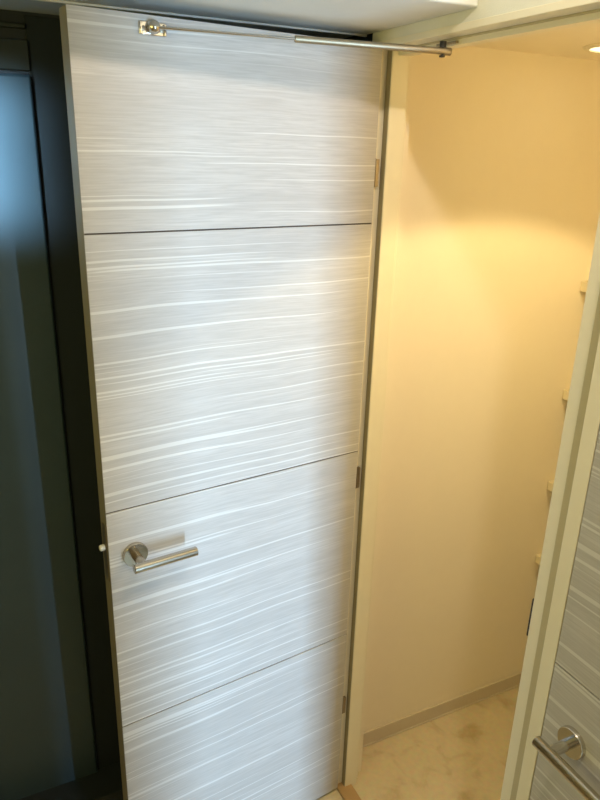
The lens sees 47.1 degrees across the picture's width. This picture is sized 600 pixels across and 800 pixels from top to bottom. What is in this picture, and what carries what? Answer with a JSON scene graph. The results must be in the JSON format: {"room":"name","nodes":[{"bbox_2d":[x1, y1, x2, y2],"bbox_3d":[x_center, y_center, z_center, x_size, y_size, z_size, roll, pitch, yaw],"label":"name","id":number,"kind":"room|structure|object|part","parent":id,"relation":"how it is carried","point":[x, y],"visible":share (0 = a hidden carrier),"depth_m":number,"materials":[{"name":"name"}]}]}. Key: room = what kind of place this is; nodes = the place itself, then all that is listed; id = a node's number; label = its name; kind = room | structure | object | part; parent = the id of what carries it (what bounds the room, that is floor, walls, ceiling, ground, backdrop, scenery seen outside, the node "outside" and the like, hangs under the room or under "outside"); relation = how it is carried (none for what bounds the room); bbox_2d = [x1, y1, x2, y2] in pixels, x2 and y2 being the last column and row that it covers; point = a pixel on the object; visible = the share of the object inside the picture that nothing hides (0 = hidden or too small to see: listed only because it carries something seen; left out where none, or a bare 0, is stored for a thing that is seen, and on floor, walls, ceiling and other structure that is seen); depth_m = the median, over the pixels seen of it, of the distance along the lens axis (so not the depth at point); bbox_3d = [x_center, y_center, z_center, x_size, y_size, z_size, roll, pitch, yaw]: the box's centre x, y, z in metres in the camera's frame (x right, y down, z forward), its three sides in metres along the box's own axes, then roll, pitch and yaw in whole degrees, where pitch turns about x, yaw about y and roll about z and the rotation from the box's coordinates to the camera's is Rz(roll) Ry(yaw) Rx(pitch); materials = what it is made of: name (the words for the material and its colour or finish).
{"room":"hallway","nodes":[
{"label":"hallway","id":0,"kind":"room"},
{"bbox_2d":[0,9,59,75],"bbox_3d":[-0.791,0.180,1.611,1.950,2.116,0.100,-8,22,-25],"label":"wall","id":1,"kind":"structure","parent":0,"point":[12,16],"depth_m":1.34,"materials":[{"name":"black paint"}]},
{"bbox_2d":[0,15,119,799],"bbox_3d":[-0.879,0.254,1.526,1.200,2.030,0.012,-8,22,-25],"label":"door","id":2,"kind":"structure","parent":1,"relation":"in","point":[58,718],"depth_m":1.63,"materials":[{"name":"black paint"}]},
{"bbox_3d":[-0.963,-0.665,1.137,0.955,0.009,0.010,-8,22,-25],"label":"head rail","id":3,"kind":"part","parent":2,"relation":"part of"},
{"bbox_3d":[-0.964,-0.618,1.156,0.957,0.055,0.008,-8,22,-25],"label":"transom panel","id":4,"kind":"part","parent":2,"relation":"part of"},
{"bbox_2d":[18,762,122,799],"bbox_3d":[-0.698,1.149,1.906,1.620,0.100,0.100,-8,22,-25],"label":"floor","id":5,"kind":"structure","parent":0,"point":[105,784],"depth_m":1.93,"materials":[{"name":"black"}]},
{"bbox_2d":[60,0,477,34],"bbox_3d":[-0.611,-0.797,0.813,1.850,0.454,0.356,-8,22,-25],"label":"ceiling beam","id":6,"kind":"structure","parent":0,"point":[364,17],"depth_m":1.19,"materials":[{"name":"paint"}]},
{"bbox_2d":[0,0,599,60],"bbox_3d":[-0.108,-0.690,1.080,2.950,0.081,1.040,-8,22,-25],"label":"ceiling","id":7,"kind":"structure","parent":0,"point":[568,42],"depth_m":1.46,"materials":[{"name":"paint"}]},
{"bbox_2d":[583,43,599,52],"bbox_3d":[0.713,-0.787,1.539,0.152,0.006,0.152,-8,22,-25],"label":"recessed light","id":8,"kind":"object","parent":7,"relation":"in","point":[593,48],"visible":1,"depth_m":1.54,"materials":[{"name":"beige metal"}]},
{"bbox_2d":[358,56,414,771],"bbox_3d":[0.170,0.166,1.846,0.022,2.035,0.162,-8,22,-25],"label":"wall","id":9,"kind":"structure","parent":0,"point":[412,59],"depth_m":1.69,"materials":[{"name":"paint"}]},
{"bbox_2d":[316,687,518,799],"bbox_3d":[0.470,1.690,0.739,3.100,0.060,3.630,-8,22,-25],"label":"floor","id":10,"kind":"structure","parent":0,"point":[462,754],"depth_m":2.18,"materials":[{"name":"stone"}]},
{"bbox_2d":[344,0,599,44],"bbox_3d":[0.409,0.159,1.230,0.090,2.480,1.780,-8,22,-25],"label":"wall","id":11,"kind":"structure","parent":0,"point":[485,8],"depth_m":1.14,"materials":[{"name":"paint"}]},
{"bbox_2d":[35,0,366,36],"bbox_3d":[-0.649,-0.647,1.060,1.750,0.009,0.007,-8,22,-25],"label":"trim","id":12,"kind":"structure","parent":11,"relation":"attached to","point":[53,1],"depth_m":1.27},
{"bbox_2d":[59,4,381,799],"bbox_3d":[-0.136,0.268,1.576,0.648,1.990,0.171,-11,23,-31],"label":"door","id":13,"kind":"structure","parent":11,"relation":"in","point":[223,185],"depth_m":1.43,"materials":[{"name":"grey wood"}]},
{"bbox_3d":[-0.399,0.312,1.412,0.002,0.130,0.022,-11,23,-31],"label":"latch plate","id":14,"kind":"part","parent":13,"relation":"part of","materials":[{"name":"silver metal"}]},
{"bbox_3d":[-0.274,0.327,1.409,0.136,0.020,0.020,-11,23,-31],"label":"lever","id":15,"kind":"part","parent":13,"relation":"part of","materials":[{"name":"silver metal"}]},
{"bbox_2d":[138,19,458,57],"bbox_3d":[0.016,-0.622,1.190,0.573,0.031,0.061,-4,21,-16],"label":"stay","id":16,"kind":"object","parent":13,"relation":"attached to","point":[152,27],"visible":1,"depth_m":1.19,"materials":[{"name":"silver metal"}]},
{"bbox_3d":[-0.108,-0.615,1.156,0.264,0.009,0.005,-3,20,-12],"label":"rod","id":17,"kind":"part","parent":16,"relation":"part of","materials":[{"name":"silver metal"}]},
{"bbox_2d":[337,782,360,799],"bbox_3d":[0.264,1.256,1.817,0.045,0.010,0.673,-8,22,-25],"label":"trim","id":18,"kind":"structure","parent":11,"relation":"attached to","point":[348,792],"depth_m":2.04,"materials":[{"name":"beige wood"}]},
{"bbox_2d":[338,50,410,785],"bbox_3d":[0.161,0.217,1.762,0.078,1.996,0.068,-8,22,-25],"label":"trim","id":19,"kind":"structure","parent":11,"relation":"attached to","point":[395,69],"depth_m":1.64,"materials":[{"name":"beige wood"}]},
{"bbox_2d":[380,0,599,56],"bbox_3d":[0.472,-0.518,0.853,0.062,0.046,1.360,-8,22,-25],"label":"trim","id":20,"kind":"structure","parent":11,"relation":"attached to","point":[592,16],"depth_m":1.10,"materials":[{"name":"beige wood"}]},
{"bbox_2d":[500,213,599,799],"bbox_3d":[0.443,0.421,1.221,0.078,1.996,0.099,-8,22,-25],"label":"trim","id":21,"kind":"structure","parent":11,"relation":"attached to","point":[581,426],"depth_m":1.14,"materials":[{"name":"beige wood"}]},
{"bbox_3d":[0.431,0.396,1.262,0.024,0.080,0.004,-8,22,-25],"label":"strike plate","id":22,"kind":"part","parent":21,"relation":"part of","materials":[{"name":"black metal"}]},
{"bbox_2d":[529,428,599,799],"bbox_3d":[0.583,0.534,0.911,0.171,1.982,0.638,-8,22,-25],"label":"door","id":23,"kind":"structure","parent":11,"relation":"in","point":[567,767],"depth_m":1.11,"materials":[{"name":"grey wood"}]},
{"bbox_3d":[0.423,0.588,1.089,0.020,0.020,0.136,-8,22,-25],"label":"lever","id":24,"kind":"part","parent":23,"relation":"part of","materials":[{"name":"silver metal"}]},
{"bbox_2d":[364,46,599,731],"bbox_3d":[0.644,0.046,2.097,1.090,2.115,0.080,-8,22,-25],"label":"wall","id":25,"kind":"structure","parent":0,"point":[501,208],"depth_m":1.92,"materials":[{"name":"paint"}]},
{"bbox_2d":[363,672,521,747],"bbox_3d":[0.605,1.033,2.394,1.000,0.055,0.011,-8,22,-25],"label":"baseboard","id":26,"kind":"structure","parent":25,"relation":"attached to","point":[400,725],"depth_m":2.33,"materials":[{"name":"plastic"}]},
{"bbox_3d":[1.302,0.130,1.917,0.080,2.115,0.852,-8,22,-25],"label":"wall","id":27,"kind":"structure","parent":0,"visible":0},
{"bbox_2d":[535,553,541,564],"bbox_3d":[1.095,0.632,2.046,0.309,0.030,0.769,-8,22,-25],"label":"shelf","id":28,"kind":"object","parent":27,"relation":"attached to","point":[538,556],"visible":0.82,"depth_m":2.29,"materials":[{"name":"beige wood"}]},
{"bbox_2d":[547,480,553,491],"bbox_3d":[1.102,0.376,1.953,0.309,0.030,0.769,-8,22,-25],"label":"shelf","id":29,"kind":"object","parent":27,"relation":"attached to","point":[550,483],"visible":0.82,"depth_m":2.20,"materials":[{"name":"beige wood"}]},
{"bbox_2d":[562,389,569,400],"bbox_3d":[1.111,0.084,1.848,0.309,0.030,0.769,-8,22,-25],"label":"shelf","id":30,"kind":"object","parent":27,"relation":"attached to","point":[565,391],"visible":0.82,"depth_m":2.10,"materials":[{"name":"beige wood"}]},
{"bbox_2d":[580,280,587,291],"bbox_3d":[1.119,-0.228,1.735,0.309,0.030,0.769,-8,22,-25],"label":"shelf","id":31,"kind":"object","parent":27,"relation":"attached to","point":[583,288],"visible":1,"depth_m":1.98,"materials":[{"name":"beige wood"}]}
]}

